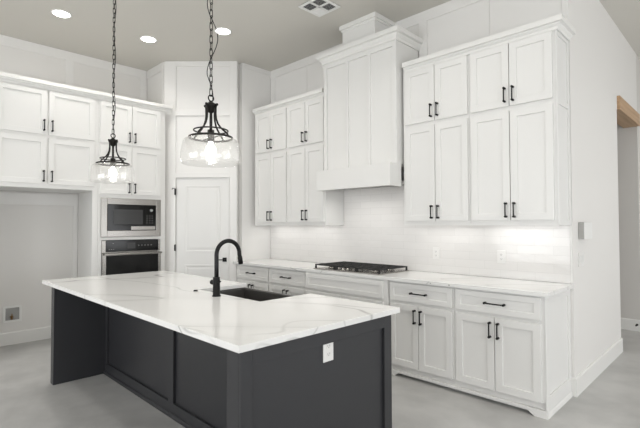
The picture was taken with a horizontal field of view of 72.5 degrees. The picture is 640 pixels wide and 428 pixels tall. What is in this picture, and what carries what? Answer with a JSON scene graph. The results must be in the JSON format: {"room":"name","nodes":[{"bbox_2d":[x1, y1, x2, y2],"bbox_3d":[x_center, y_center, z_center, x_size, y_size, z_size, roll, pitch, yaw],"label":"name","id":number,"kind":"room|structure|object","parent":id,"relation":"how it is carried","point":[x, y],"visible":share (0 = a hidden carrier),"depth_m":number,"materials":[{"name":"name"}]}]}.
{"room":"kitchen","nodes":[
{"label":"kitchen","id":0,"kind":"room"},
{"bbox_2d":[0,44,146,332],"bbox_3d":[-4.880,-0.308,4.092,0.150,3.660,6.535,-2,-2,45],"label":"wall","id":1,"kind":"structure","parent":0,"point":[36,241],"depth_m":5.38,"materials":[{"name":"white paint"}]},
{"bbox_2d":[3,305,21,322],"bbox_3d":[-3.636,1.185,5.168,0.045,0.192,0.184,-2,-2,45],"label":"water supply box","id":2,"kind":"object","parent":1,"relation":"attached to","point":[10,313],"visible":1,"depth_m":5.18,"materials":[{"name":"white plastic"}]},
{"bbox_2d":[0,326,50,346],"bbox_3d":[-3.500,1.473,5.320,0.016,0.150,0.972,-2,-2,45],"label":"baseboard","id":3,"kind":"structure","parent":1,"relation":"attached to","point":[22,336],"depth_m":5.26,"materials":[{"name":"white paint"}]},
{"bbox_2d":[0,192,77,277],"bbox_3d":[-3.504,0.572,5.343,0.012,1.648,0.972,-2,-2,45],"label":"trim","id":4,"kind":"structure","parent":1,"relation":"attached to","point":[5,197],"depth_m":5.50,"materials":[{"name":"white paint"}]},
{"bbox_2d":[0,34,146,100],"bbox_3d":[-4.762,-1.822,4.137,0.012,0.629,6.320,-2,-2,45],"label":"trim","id":5,"kind":"structure","parent":1,"relation":"attached to","point":[70,57],"depth_m":5.68,"materials":[{"name":"white paint"}]},
{"bbox_2d":[0,71,172,112],"bbox_3d":[-2.936,-1.418,5.447,0.718,0.090,1.965,-2,-2,45],"label":"crown molding","id":6,"kind":"structure","parent":1,"relation":"attached to","point":[4,77],"depth_m":5.10,"materials":[{"name":"white paint"}]},
{"bbox_2d":[147,68,163,103],"bbox_3d":[-2.332,-0.263,6.271,0.703,3.660,0.150,-2,-2,45],"label":"wall","id":7,"kind":"structure","parent":0,"point":[154,82],"depth_m":6.21,"materials":[{"name":"white paint"}]},
{"bbox_2d":[147,62,163,103],"bbox_3d":[-2.345,-1.780,6.202,0.511,0.629,0.011,-2,-2,45],"label":"trim","id":8,"kind":"structure","parent":7,"relation":"attached to","point":[155,70],"depth_m":6.10,"materials":[{"name":"white paint"}]},
{"bbox_2d":[175,61,238,271],"bbox_3d":[-1.632,-0.271,6.033,1.003,3.660,0.120,0,-1,0],"label":"wall","id":9,"kind":"structure","parent":0,"point":[192,83],"depth_m":6.00,"materials":[{"name":"white paint"}]},
{"bbox_2d":[172,178,228,280],"bbox_3d":[-1.624,0.527,5.941,0.764,2.036,0.099,0,-1,0],"label":"door","id":10,"kind":"structure","parent":9,"relation":"in","point":[202,203],"depth_m":5.96,"materials":[{"name":"white paint"}]},
{"bbox_2d":[164,61,236,281],"bbox_3d":[-1.633,-0.272,5.960,0.996,3.659,0.025,0,-1,0],"label":"trim","id":11,"kind":"structure","parent":9,"relation":"attached to","point":[171,174],"depth_m":5.97,"materials":[{"name":"white paint"}]},
{"bbox_2d":[239,63,270,260],"bbox_3d":[-0.952,-0.267,6.260,0.150,3.660,0.506,-2,-2,45],"label":"wall","id":12,"kind":"structure","parent":0,"point":[254,86],"depth_m":6.12,"materials":[{"name":"white paint"}]},
{"bbox_2d":[243,63,269,74],"bbox_3d":[-0.900,-2.068,6.245,0.011,0.059,0.483,-2,-2,45],"label":"trim","id":13,"kind":"structure","parent":12,"relation":"attached to","point":[247,66],"depth_m":6.23,"materials":[{"name":"white paint"}]},
{"bbox_2d":[0,0,639,70],"bbox_3d":[1.041,-2.246,2.817,10.800,0.120,13.000,-2,-2,45],"label":"ceiling","id":14,"kind":"structure","parent":0,"point":[269,35],"depth_m":4.92,"materials":[{"name":"white paint"}]},
{"bbox_2d":[51,9,71,17],"bbox_3d":[-2.748,-2.127,4.642,0.196,0.007,0.196,-2,-2,45],"label":"recessed light","id":15,"kind":"object","parent":14,"relation":"in","point":[57,12],"visible":1,"depth_m":4.63,"materials":[{"name":"white plastic"}]},
{"bbox_2d":[89,0,134,177],"bbox_3d":[-1.874,-1.217,3.966,0.372,1.862,0.372,-2,-2,45],"label":"pendant light","id":16,"kind":"object","parent":14,"relation":"hanging from","point":[113,142],"visible":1,"depth_m":3.95,"materials":[{"name":"black metal"}]},
{"bbox_2d":[110,146,115,166],"bbox_3d":[-1.872,-0.539,3.949,0.046,0.222,0.046,-2,-2,45],"label":"socket","id":17,"kind":"object","parent":16,"relation":"attached to","point":[111,159],"depth_m":3.94,"materials":[{"name":"black metal"}]},
{"bbox_2d":[140,36,156,42],"bbox_3d":[-2.076,-2.113,5.285,0.196,0.007,0.196,-2,-2,45],"label":"recessed light","id":18,"kind":"object","parent":14,"relation":"in","point":[149,39],"visible":1,"depth_m":5.29,"materials":[{"name":"white plastic"}]},
{"bbox_2d":[180,0,240,159],"bbox_3d":[-0.697,-1.248,2.801,0.372,1.862,0.372,-2,-2,45],"label":"pendant light","id":19,"kind":"object","parent":14,"relation":"hanging from","point":[211,107],"visible":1,"depth_m":2.77,"materials":[{"name":"black metal"}]},
{"bbox_2d":[207,113,214,141],"bbox_3d":[-0.695,-0.570,2.784,0.046,0.222,0.046,-2,-2,45],"label":"socket","id":20,"kind":"object","parent":19,"relation":"attached to","point":[210,138],"depth_m":2.77,"materials":[{"name":"black metal"}]},
{"bbox_2d":[214,27,231,34],"bbox_3d":[-1.127,-2.121,5.073,0.196,0.007,0.196,-2,-2,45],"label":"recessed light","id":21,"kind":"object","parent":14,"relation":"in","point":[221,30],"visible":0.94,"depth_m":5.07,"materials":[{"name":"white plastic"}]},
{"bbox_2d":[298,0,339,16],"bbox_3d":[-0.007,-2.134,4.500,0.310,0.014,0.310,-2,-2,45],"label":"ceiling vent","id":22,"kind":"object","parent":14,"relation":"in","point":[319,8],"visible":1,"depth_m":4.50,"materials":[{"name":"grey metal"}]},
{"bbox_2d":[0,329,639,427],"bbox_3d":[1.052,1.533,2.727,10.800,0.120,13.000,-2,-2,45],"label":"floor","id":23,"kind":"structure","parent":0,"point":[28,399],"depth_m":3.44,"materials":[{"name":"concrete"}]},
{"bbox_2d":[0,81,98,276],"bbox_3d":[-3.255,0.071,5.085,0.723,2.940,1.046,-2,-2,45],"label":"refrigerator surround","id":24,"kind":"object","parent":23,"relation":"on","point":[49,139],"visible":0.89,"depth_m":4.94,"materials":[{"name":"white paint"}]},
{"bbox_2d":[97,100,164,275],"bbox_3d":[-2.589,0.086,5.757,0.723,2.940,0.842,-2,-2,45],"label":"tall cabinet","id":25,"kind":"object","parent":23,"relation":"on","point":[139,132],"visible":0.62,"depth_m":5.54,"materials":[{"name":"white paint"}]},
{"bbox_2d":[100,198,160,236],"bbox_3d":[-2.513,0.050,5.660,0.434,0.478,0.749,-2,-2,45],"label":"microwave","id":26,"kind":"object","parent":25,"relation":"in","point":[120,217],"visible":0.98,"depth_m":5.50,"materials":[{"name":"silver metal"}]},
{"bbox_2d":[101,239,161,275],"bbox_3d":[-2.524,0.728,5.665,0.586,0.794,0.732,-2,-2,45],"label":"wall oven","id":27,"kind":"object","parent":25,"relation":"in","point":[136,255],"visible":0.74,"depth_m":5.48,"materials":[{"name":"black metal"}]},
{"bbox_2d":[50,287,391,427],"bbox_3d":[-0.994,1.050,3.263,2.932,0.882,1.088,-2,-2,45],"label":"kitchen island","id":28,"kind":"object","parent":23,"relation":"on","point":[194,382],"visible":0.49,"depth_m":2.60,"materials":[{"name":"grey paint"}]},
{"bbox_2d":[42,271,399,352],"bbox_3d":[-1.012,0.592,3.264,3.053,0.031,1.149,-2,-2,45],"label":"island countertop","id":29,"kind":"structure","parent":28,"relation":"on","point":[168,299],"depth_m":2.60,"materials":[{"name":"white stone"}]},
{"bbox_2d":[210,239,242,296],"bbox_3d":[-0.651,0.373,3.100,0.124,0.394,0.251,-2,-2,45],"label":"faucet","id":30,"kind":"object","parent":29,"relation":"on","point":[215,282],"visible":1,"depth_m":3.03,"materials":[{"name":"black metal"}]},
{"bbox_2d":[212,287,294,300],"bbox_3d":[-0.513,0.729,3.233,0.824,0.240,0.493,-2,-2,45],"label":"sink","id":31,"kind":"object","parent":29,"relation":"in","point":[247,293],"visible":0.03,"depth_m":3.54,"materials":[{"name":"grey metal"}]},
{"bbox_2d":[323,342,332,362],"bbox_3d":[0.043,0.700,2.252,0.008,0.118,0.074,-2,-2,45],"label":"power outlet","id":32,"kind":"object","parent":28,"relation":"attached to","point":[327,348],"visible":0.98,"depth_m":2.25,"materials":[{"name":"white plastic"}]},
{"bbox_2d":[237,264,269,290],"bbox_3d":[-0.678,1.111,5.848,0.691,0.882,0.660,-2,-2,45],"label":"base cabinet","id":33,"kind":"object","parent":23,"relation":"on","point":[256,277],"visible":0.3,"depth_m":5.61,"materials":[{"name":"white paint"}]},
{"bbox_2d":[269,268,304,295],"bbox_3d":[-0.192,1.098,5.367,0.673,0.882,0.660,-2,-2,45],"label":"base cabinet","id":34,"kind":"object","parent":23,"relation":"on","point":[291,282],"visible":0.31,"depth_m":5.15,"materials":[{"name":"white paint"}]},
{"bbox_2d":[305,271,389,305],"bbox_3d":[0.440,1.081,4.722,1.129,0.882,0.688,-2,-2,45],"label":"base cabinet","id":35,"kind":"object","parent":23,"relation":"on","point":[369,290],"visible":0.12,"depth_m":4.45,"materials":[{"name":"white paint"}]},
{"bbox_2d":[233,259,573,296],"bbox_3d":[0.455,0.623,4.742,3.948,0.031,0.653,-2,-2,45],"label":"countertop","id":36,"kind":"structure","parent":35,"relation":"on","point":[504,285],"depth_m":3.90,"materials":[{"name":"white stone"}]},
{"bbox_2d":[313,261,408,274],"bbox_3d":[0.434,0.581,4.752,0.914,0.052,0.524,-2,-2,45],"label":"gas cooktop","id":37,"kind":"object","parent":36,"relation":"in","point":[355,267],"visible":1,"depth_m":4.61,"materials":[{"name":"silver metal"}]},
{"bbox_2d":[389,280,458,390],"bbox_3d":[1.089,1.064,4.099,0.667,0.882,0.660,-2,-2,45],"label":"base cabinet","id":38,"kind":"object","parent":23,"relation":"on","point":[423,331],"visible":0.73,"depth_m":3.86,"materials":[{"name":"white paint"}]},
{"bbox_2d":[455,287,572,419],"bbox_3d":[1.585,1.051,3.608,0.724,0.882,0.660,-2,-2,45],"label":"base cabinet","id":39,"kind":"object","parent":23,"relation":"on","point":[511,349],"visible":0.85,"depth_m":3.38,"materials":[{"name":"white paint"}]},
{"bbox_2d":[281,0,544,281],"bbox_3d":[0.626,-0.298,5.159,3.943,3.660,0.150,-2,-2,45],"label":"wall","id":40,"kind":"structure","parent":0,"point":[415,29],"depth_m":4.75,"materials":[{"name":"white paint"}]},
{"bbox_2d":[255,107,287,225],"bbox_3d":[-0.569,-0.615,5.960,0.691,1.542,0.379,-2,-2,45],"label":"upper cabinet","id":41,"kind":"object","parent":40,"relation":"attached to","point":[271,128],"visible":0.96,"depth_m":5.82,"materials":[{"name":"white paint"}]},
{"bbox_2d":[252,88,323,116],"bbox_3d":[-0.442,-1.421,5.624,1.354,0.090,0.052,-2,-2,45],"label":"crown molding","id":42,"kind":"structure","parent":41,"relation":"attached to","point":[318,93],"depth_m":5.55,"materials":[{"name":"white paint"}]},
{"bbox_2d":[288,97,343,224],"bbox_3d":[-0.082,-0.628,5.478,0.675,1.542,0.379,-2,-2,45],"label":"upper cabinet","id":43,"kind":"object","parent":40,"relation":"attached to","point":[306,205],"visible":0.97,"depth_m":5.33,"materials":[{"name":"white paint"}]},
{"bbox_2d":[316,11,422,191],"bbox_3d":[0.503,-1.201,4.802,1.125,1.868,0.532,-2,-2,45],"label":"range hood cover","id":44,"kind":"object","parent":40,"relation":"attached to","point":[364,107],"visible":0.98,"depth_m":4.63,"materials":[{"name":"white paint"}]},
{"bbox_2d":[270,0,568,103],"bbox_3d":[0.671,-1.811,5.032,3.942,0.639,0.012,-2,-2,45],"label":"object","id":45,"kind":"structure","parent":40,"relation":"attached to","point":[452,23],"depth_m":4.38,"materials":[{"name":"white paint"}]},
{"bbox_2d":[271,186,570,283],"bbox_3d":[0.677,0.154,4.986,3.912,0.913,0.009,-2,-2,45],"label":"backsplash","id":46,"kind":"structure","parent":40,"relation":"attached to","point":[374,231],"depth_m":4.63,"materials":[{"name":"white tile"}]},
{"bbox_2d":[433,247,439,258],"bbox_3d":[1.186,0.402,4.464,0.074,0.118,0.008,-2,-2,45],"label":"power outlet","id":47,"kind":"object","parent":46,"relation":"attached to","point":[435,250],"visible":1,"depth_m":4.46,"materials":[{"name":"white plastic"}]},
{"bbox_2d":[497,250,505,262],"bbox_3d":[1.659,0.391,3.996,0.074,0.118,0.008,-2,-2,45],"label":"power outlet","id":48,"kind":"object","parent":46,"relation":"attached to","point":[500,253],"visible":1,"depth_m":3.99,"materials":[{"name":"white plastic"}]},
{"bbox_2d":[403,55,470,224],"bbox_3d":[1.180,-0.661,4.228,0.694,1.542,0.379,-2,-2,45],"label":"upper cabinet","id":49,"kind":"object","parent":40,"relation":"attached to","point":[436,101],"visible":0.95,"depth_m":4.08,"materials":[{"name":"white paint"}]},
{"bbox_2d":[469,30,571,224],"bbox_3d":[1.682,-0.675,3.731,0.716,1.542,0.379,-2,-2,45],"label":"upper cabinet","id":50,"kind":"object","parent":40,"relation":"attached to","point":[520,157],"visible":0.97,"depth_m":3.58,"materials":[{"name":"white paint"}]},
{"bbox_2d":[402,14,575,72],"bbox_3d":[1.453,-1.466,3.975,1.464,0.090,0.375,-2,-2,45],"label":"crown molding","id":51,"kind":"structure","parent":50,"relation":"attached to","point":[558,22],"depth_m":3.69,"materials":[{"name":"white paint"}]},
{"bbox_2d":[556,0,639,377],"bbox_3d":[3.848,-0.299,5.504,0.150,3.660,5.174,-2,-2,45],"label":"wall","id":52,"kind":"structure","parent":0,"point":[602,63],"depth_m":4.17,"materials":[{"name":"white paint"}]},
{"bbox_2d":[570,225,572,283],"bbox_3d":[2.071,0.332,3.600,0.010,0.480,0.012,-2,-2,45],"label":"trim","id":53,"kind":"structure","parent":52,"relation":"attached to","point":[570,225],"depth_m":3.60,"materials":[{"name":"white paint"}]},
{"bbox_2d":[578,252,583,266],"bbox_3d":[2.248,0.389,3.755,0.010,0.118,0.165,-2,-2,45],"label":"switch plate","id":54,"kind":"object","parent":52,"relation":"attached to","point":[581,254],"visible":1,"depth_m":3.74,"materials":[{"name":"white plastic"}]},
{"bbox_2d":[578,222,591,238],"bbox_3d":[2.303,0.144,3.790,0.048,0.144,0.250,-2,-2,45],"label":"keypad","id":55,"kind":"object","parent":52,"relation":"attached to","point":[584,228],"visible":1,"depth_m":3.71,"materials":[{"name":"grey plastic"}]},
{"bbox_2d":[571,338,622,396],"bbox_3d":[2.699,1.428,4.195,0.039,0.150,1.780,-2,-2,45],"label":"baseboard","id":56,"kind":"structure","parent":52,"relation":"attached to","point":[588,375],"depth_m":3.97,"materials":[{"name":"white paint"}]},
{"bbox_2d":[617,95,639,127],"bbox_3d":[3.714,-1.240,5.376,0.185,0.155,1.208,-2,-2,45],"label":"header beam","id":57,"kind":"structure","parent":52,"relation":"attached to","point":[627,116],"depth_m":5.32,"materials":[{"name":"brown wood"}]},
{"bbox_2d":[617,55,639,319],"bbox_3d":[3.586,-0.276,6.442,1.843,3.660,0.150,-2,-2,45],"label":"wall","id":58,"kind":"structure","parent":0,"point":[628,139],"depth_m":5.81,"materials":[{"name":"white paint"}]},
{"bbox_2d":[621,318,639,331],"bbox_3d":[3.532,1.477,6.341,1.842,0.150,0.016,-2,-2,45],"label":"baseboard","id":59,"kind":"structure","parent":58,"relation":"attached to","point":[626,324],"depth_m":5.77,"materials":[{"name":"white paint"}]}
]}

